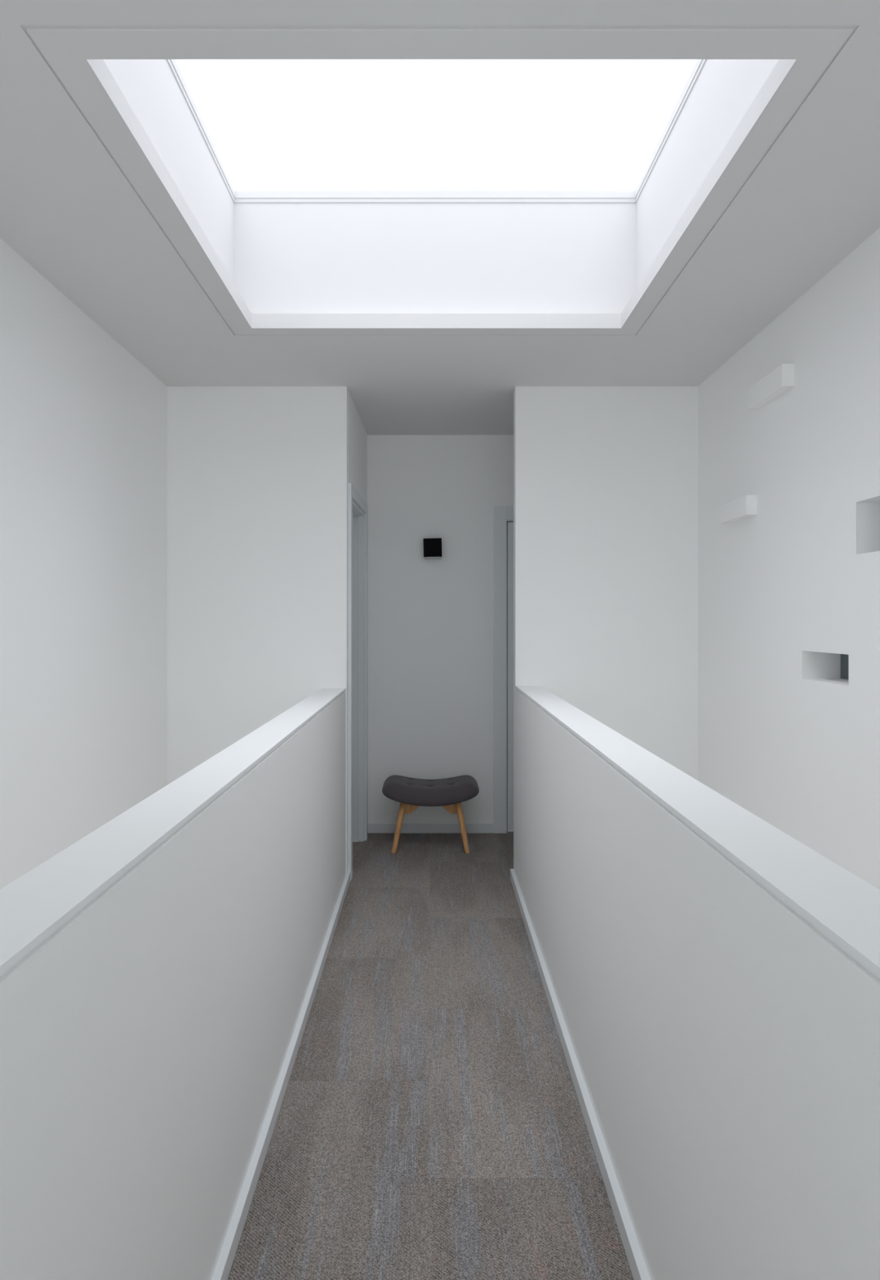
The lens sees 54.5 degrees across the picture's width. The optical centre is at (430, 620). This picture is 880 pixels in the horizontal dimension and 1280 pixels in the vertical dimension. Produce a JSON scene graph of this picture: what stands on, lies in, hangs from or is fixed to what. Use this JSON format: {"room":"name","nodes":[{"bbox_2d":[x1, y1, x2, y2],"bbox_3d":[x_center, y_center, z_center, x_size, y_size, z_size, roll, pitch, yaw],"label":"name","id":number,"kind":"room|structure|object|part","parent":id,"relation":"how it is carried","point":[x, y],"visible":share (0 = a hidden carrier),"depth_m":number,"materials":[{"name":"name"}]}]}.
{"room":"upstairs hallway","nodes":[
{"label":"upstairs hallway","id":0,"kind":"room"},
{"bbox_2d":[0,238,167,889],"bbox_3d":[-1.548,1.448,1.458,0.200,5.505,6.717,0,0,0],"label":"wall","id":1,"kind":"structure","parent":0,"point":[83,423],"depth_m":3.47,"materials":[{"name":"white paint"}]},
{"bbox_2d":[0,691,346,1279],"bbox_3d":[-0.532,1.068,1.498,0.132,1.364,6.397,0,0,0],"label":"wall","id":2,"kind":"structure","parent":0,"point":[145,1040],"depth_m":1.54,"materials":[{"name":"white paint"}]},
{"bbox_2d":[0,688,346,975],"bbox_3d":[-0.532,0.380,1.498,0.132,0.012,6.397,0,0,0],"label":"trim","id":3,"kind":"structure","parent":2,"relation":"on","point":[37,903],"depth_m":1.42,"materials":[{"name":"white paint"}]},
{"bbox_2d":[211,871,350,1279],"bbox_3d":[-0.456,1.425,1.528,0.020,0.050,6.457,0,0,0],"label":"baseboard","id":4,"kind":"structure","parent":2,"relation":"attached to","point":[222,1270],"depth_m":2.41,"materials":[{"name":"white paint"}]},
{"bbox_2d":[347,389,367,513],"bbox_3d":[-0.516,0.077,5.296,0.140,2.745,1.085,0,0,1],"label":"wall","id":5,"kind":"structure","parent":0,"point":[357,433],"depth_m":5.21,"materials":[{"name":"white paint"}]},
{"bbox_2d":[347,482,367,880],"bbox_3d":[-0.509,0.343,5.220,0.158,2.215,0.924,0,0,1],"label":"door","id":6,"kind":"structure","parent":5,"relation":"in","point":[357,519],"depth_m":5.59,"materials":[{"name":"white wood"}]},
{"bbox_2d":[227,831,633,1279],"bbox_3d":[0.505,1.560,2.150,2.230,0.220,7.700,0,0,0],"label":"floor","id":7,"kind":"structure","parent":0,"point":[430,1124],"depth_m":2.52,"materials":[{"name":"carpet"}]},
{"bbox_2d":[382,775,479,853],"bbox_3d":[0.000,1.234,5.500,0.614,0.431,0.430,0,0,0],"label":"footstool","id":8,"kind":"object","parent":7,"relation":"on","point":[411,793],"visible":1,"depth_m":5.33,"materials":[{"name":"grey fabric"}]},
{"bbox_3d":[-0.195,1.282,5.355,0.098,0.337,0.103,0,0,0],"label":"leg","id":9,"kind":"part","parent":8,"relation":"part of","materials":[{"name":"brown wood"}]},
{"bbox_3d":[0.000,1.089,5.500,0.614,0.140,0.430,0,0,0],"label":"seat","id":10,"kind":"part","parent":8,"relation":"part of","materials":[{"name":"grey fabric"}]},
{"bbox_3d":[0.000,1.171,5.402,0.344,0.107,0.020,0,0,0],"label":"cross rail","id":11,"kind":"part","parent":8,"relation":"part of","materials":[{"name":"brown wood"}]},
{"bbox_3d":[0.195,1.282,5.355,0.098,0.337,0.103,0,0,0],"label":"leg","id":12,"kind":"part","parent":8,"relation":"part of","materials":[{"name":"brown wood"}]},
{"bbox_2d":[167,386,697,875],"bbox_3d":[0.011,1.452,4.757,2.918,5.495,0.120,0,0,0],"label":"wall","id":13,"kind":"structure","parent":0,"point":[606,477],"depth_m":4.70,"materials":[{"name":"white paint"}]},
{"bbox_2d":[0,0,879,435],"bbox_3d":[0.061,-1.332,2.063,3.418,0.146,7.927,0,0,0],"label":"ceiling","id":14,"kind":"structure","parent":0,"point":[68,209],"depth_m":2.90,"materials":[{"name":"white paint"}]},
{"bbox_2d":[22,25,857,334],"bbox_3d":[0.020,-1.613,2.849,2.014,0.657,2.207,0,0,0],"label":"frame","id":15,"kind":"structure","parent":14,"relation":"attached to","point":[246,250],"depth_m":3.33,"materials":[{"name":"white paint"}]},
{"bbox_3d":[0.020,-1.892,2.849,1.814,0.018,2.007,0,0,0],"label":"frame","id":16,"kind":"part","parent":15,"relation":"part of","materials":[{"name":"white paint"}]},
{"bbox_2d":[367,435,513,823],"bbox_3d":[0.410,0.077,5.902,2.620,2.745,0.150,0,0,0],"label":"wall","id":17,"kind":"structure","parent":0,"point":[430,622],"depth_m":5.83,"materials":[{"name":"white paint"}]},
{"bbox_2d":[367,823,493,833],"bbox_3d":[-0.001,1.418,5.821,0.862,0.064,0.012,0,0,0],"label":"baseboard","id":18,"kind":"structure","parent":17,"relation":"attached to","point":[371,828],"depth_m":5.82,"materials":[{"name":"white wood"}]},
{"bbox_2d":[423,537,441,559],"bbox_3d":[0.014,-0.482,5.782,0.123,0.136,0.090,-1,0,0],"label":"wall light","id":19,"kind":"object","parent":17,"relation":"attached to","point":[432,546],"visible":1,"depth_m":5.74,"materials":[{"name":"black metal"}]},
{"bbox_2d":[424,556,441,559],"bbox_3d":[0.015,-0.421,5.779,0.114,0.012,0.071,-1,0,0],"label":"diffuser","id":20,"kind":"object","parent":19,"relation":"attached to","point":[425,557],"depth_m":5.74,"materials":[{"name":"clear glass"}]},
{"bbox_2d":[493,506,513,833],"bbox_3d":[0.930,0.339,5.861,1.002,2.223,0.172,0,0,0],"label":"door","id":21,"kind":"structure","parent":17,"relation":"in","point":[503,515],"depth_m":5.81,"materials":[{"name":"white paint"}]},
{"bbox_2d":[515,688,879,1279],"bbox_3d":[0.533,1.061,1.498,0.134,1.378,6.397,0,0,0],"label":"wall","id":22,"kind":"structure","parent":0,"point":[726,1048],"depth_m":1.49,"materials":[{"name":"white paint"}]},
{"bbox_2d":[510,868,650,1279],"bbox_3d":[0.456,1.423,1.550,0.020,0.054,6.500,0,0,0],"label":"baseboard","id":23,"kind":"structure","parent":22,"relation":"attached to","point":[636,1261],"depth_m":2.41,"materials":[{"name":"white paint"}]},
{"bbox_2d":[515,685,879,977],"bbox_3d":[0.533,0.366,1.498,0.134,0.012,6.397,0,0,0],"label":"trim","id":24,"kind":"structure","parent":22,"relation":"on","point":[838,903],"depth_m":1.38,"materials":[{"name":"white paint"}]},
{"bbox_2d":[697,227,879,889],"bbox_3d":[1.620,1.448,1.458,0.300,5.505,6.717,0,0,0],"label":"wall","id":25,"kind":"structure","parent":0,"point":[788,592],"depth_m":3.39,"materials":[{"name":"white paint"}]},
{"bbox_2d":[719,494,756,524],"bbox_3d":[1.446,-0.519,4.030,0.049,0.089,0.363,0,0,0],"label":"wall block","id":26,"kind":"object","parent":25,"relation":"attached to","point":[745,506],"visible":1,"depth_m":3.96,"materials":[{"name":"white paint"}]},
{"bbox_2d":[747,363,794,408],"bbox_3d":[1.446,-0.993,3.642,0.049,0.091,0.371,0,0,0],"label":"wall block","id":27,"kind":"object","parent":25,"relation":"attached to","point":[781,379],"visible":1,"depth_m":3.58,"materials":[{"name":"white paint"}]},
{"bbox_3d":[1.623,0.176,3.193,0.004,0.108,0.373,0,0,0],"label":"glass pane","id":28,"kind":"part","parent":25,"relation":"part of","materials":[{"name":"grey"}]}
]}

